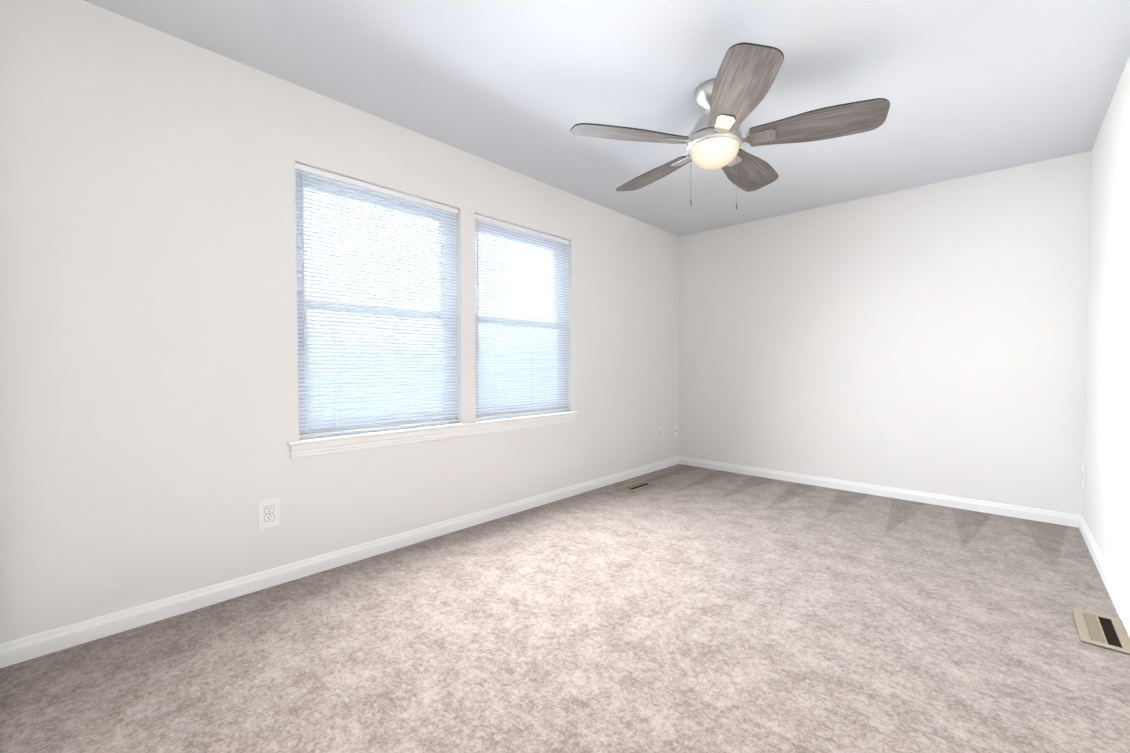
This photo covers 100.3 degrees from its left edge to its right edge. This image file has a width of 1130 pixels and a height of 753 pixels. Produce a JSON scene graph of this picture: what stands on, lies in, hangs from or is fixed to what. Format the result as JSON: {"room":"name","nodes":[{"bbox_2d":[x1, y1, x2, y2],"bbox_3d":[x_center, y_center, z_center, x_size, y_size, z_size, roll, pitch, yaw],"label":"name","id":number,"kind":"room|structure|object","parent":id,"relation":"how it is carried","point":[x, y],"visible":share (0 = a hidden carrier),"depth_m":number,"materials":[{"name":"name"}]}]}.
{"room":"empty bedroom","nodes":[
{"label":"empty bedroom","id":0,"kind":"room"},
{"bbox_2d":[0,0,679,643],"bbox_3d":[-0.454,-0.238,3.390,0.160,2.440,5.070,1,2,43],"label":"wall","id":1,"kind":"structure","parent":0,"point":[148,354],"depth_m":2.06,"materials":[{"name":"white paint"}]},
{"bbox_2d":[0,643,3,667],"bbox_3d":[-0.932,1.005,0.636,2.880,0.082,0.032,1,2,43],"label":"baseboard","id":2,"kind":"structure","parent":1,"relation":"attached to","point":[2,644],"depth_m":1.65,"materials":[{"name":"white paint"}]},
{"bbox_2d":[258,497,279,529],"bbox_3d":[-1.416,0.656,2.256,0.010,0.140,0.090,1,2,43],"label":"electrical outlet","id":3,"kind":"object","parent":1,"relation":"attached to","point":[268,513],"visible":1,"depth_m":2.25,"materials":[{"name":"white plastic"}]},
{"bbox_2d":[4,456,679,666],"bbox_3d":[-0.391,0.942,3.358,0.014,0.082,4.750,1,2,43],"label":"baseboard","id":4,"kind":"structure","parent":1,"relation":"attached to","point":[19,650],"depth_m":2.23,"materials":[{"name":"white paint"}]},
{"bbox_2d":[295,172,454,437],"bbox_3d":[-1.081,-0.383,2.763,0.076,1.382,0.962,1,2,43],"label":"window","id":5,"kind":"structure","parent":1,"relation":"in","point":[312,432],"depth_m":2.70,"materials":[{"name":"white plastic"}]},
{"bbox_2d":[295,163,457,436],"bbox_3d":[-1.021,-0.385,2.707,0.041,1.369,0.956,1,2,43],"label":"window blind","id":6,"kind":"object","parent":5,"relation":"attached to","point":[377,336],"visible":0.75,"depth_m":2.65,"materials":[{"name":"white plastic"}]},
{"bbox_2d":[287,411,578,458],"bbox_3d":[-0.651,0.343,3.103,0.106,0.086,2.131,1,2,43],"label":"window sill","id":7,"kind":"structure","parent":1,"relation":"attached to","point":[314,446],"depth_m":2.80,"materials":[{"name":"white paint"}]},
{"bbox_2d":[476,222,564,419],"bbox_3d":[-0.352,-0.401,3.542,0.076,1.382,0.947,1,2,43],"label":"window","id":8,"kind":"structure","parent":1,"relation":"in","point":[521,411],"depth_m":3.53,"materials":[{"name":"white plastic"}]},
{"bbox_2d":[475,214,568,418],"bbox_3d":[-0.293,-0.403,3.486,0.041,1.369,0.941,1,2,43],"label":"window blind","id":9,"kind":"object","parent":8,"relation":"attached to","point":[521,346],"visible":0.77,"depth_m":3.45,"materials":[{"name":"white plastic"}]},
{"bbox_2d":[658,427,662,440],"bbox_3d":[0.975,0.588,4.815,0.010,0.140,0.090,1,2,43],"label":"electrical outlet","id":10,"kind":"object","parent":1,"relation":"attached to","point":[660,433],"visible":1,"depth_m":4.81,"materials":[{"name":"white plastic"}]},
{"bbox_2d":[673,424,676,437],"bbox_3d":[1.178,0.583,5.028,0.016,0.140,0.090,1,2,43],"label":"electrical outlet","id":11,"kind":"object","parent":1,"relation":"attached to","point":[675,431],"visible":1,"depth_m":5.02,"materials":[{"name":"white plastic"}]},
{"bbox_2d":[0,464,1129,752],"bbox_3d":[0.682,1.066,2.358,3.270,0.120,5.070,1,2,43],"label":"floor","id":12,"kind":"structure","parent":0,"point":[678,608],"depth_m":1.77,"materials":[{"name":"carpet"}]},
{"bbox_2d":[618,481,653,491],"bbox_3d":[0.630,0.960,4.122,0.150,0.009,0.345,1,2,43],"label":"floor air vent","id":13,"kind":"object","parent":12,"relation":"on","point":[636,486],"visible":0.96,"depth_m":4.11,"materials":[{"name":"beige metal"}]},
{"bbox_2d":[1072,608,1129,653],"bbox_3d":[2.142,1.012,1.882,0.138,0.009,0.335,1,2,43],"label":"floor air vent","id":14,"kind":"object","parent":12,"relation":"on","point":[1105,631],"visible":1,"depth_m":1.87,"materials":[{"name":"beige metal"}]},
{"bbox_2d":[83,0,1129,235],"bbox_3d":[0.682,-1.493,2.299,3.270,0.120,5.070,1,2,43],"label":"ceiling","id":15,"kind":"structure","parent":0,"point":[966,88],"depth_m":2.24,"materials":[{"name":"white paint"}]},
{"bbox_2d":[570,42,889,209],"bbox_3d":[0.777,-1.137,2.401,1.418,0.596,1.365,1,2,43],"label":"ceiling fan","id":16,"kind":"object","parent":15,"relation":"hanging from","point":[730,97],"visible":1,"depth_m":2.20,"materials":[{"name":"wood"}]},
{"bbox_2d":[678,151,1090,514],"bbox_3d":[2.358,-0.256,4.122,3.270,2.440,0.160,1,2,43],"label":"wall","id":17,"kind":"structure","parent":0,"point":[930,338],"depth_m":3.70,"materials":[{"name":"white paint"}]},
{"bbox_2d":[680,456,1075,526],"bbox_3d":[2.295,0.925,4.089,2.880,0.082,0.014,1,2,43],"label":"baseboard","id":18,"kind":"structure","parent":17,"relation":"attached to","point":[1061,518],"depth_m":3.73,"materials":[{"name":"white paint"}]},
{"bbox_2d":[1082,55,1129,607],"bbox_3d":[1.818,-0.189,1.267,0.160,2.440,5.070,1,2,43],"label":"wall","id":19,"kind":"structure","parent":0,"point":[1106,498],"depth_m":2.36,"materials":[{"name":"white paint"}]},
{"bbox_2d":[1082,464,1085,487],"bbox_3d":[3.319,0.638,3.018,0.010,0.140,0.090,1,2,43],"label":"electrical outlet","id":20,"kind":"object","parent":19,"relation":"attached to","point":[1083,474],"visible":1,"depth_m":2.99,"materials":[{"name":"white plastic"}]},
{"bbox_2d":[1076,514,1129,638],"bbox_3d":[1.755,0.989,1.354,0.014,0.082,4.750,1,2,43],"label":"baseboard","id":21,"kind":"structure","parent":19,"relation":"attached to","point":[1121,606],"depth_m":2.26,"materials":[{"name":"white paint"}]},
{"label":"outside","id":22,"kind":"structure","parent":0,"visible":0},
{"bbox_2d":[304,189,550,437],"bbox_3d":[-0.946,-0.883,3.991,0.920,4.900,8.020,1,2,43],"label":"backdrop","id":23,"kind":"structure","parent":22,"point":[412,257],"depth_m":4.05,"materials":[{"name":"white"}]}
]}

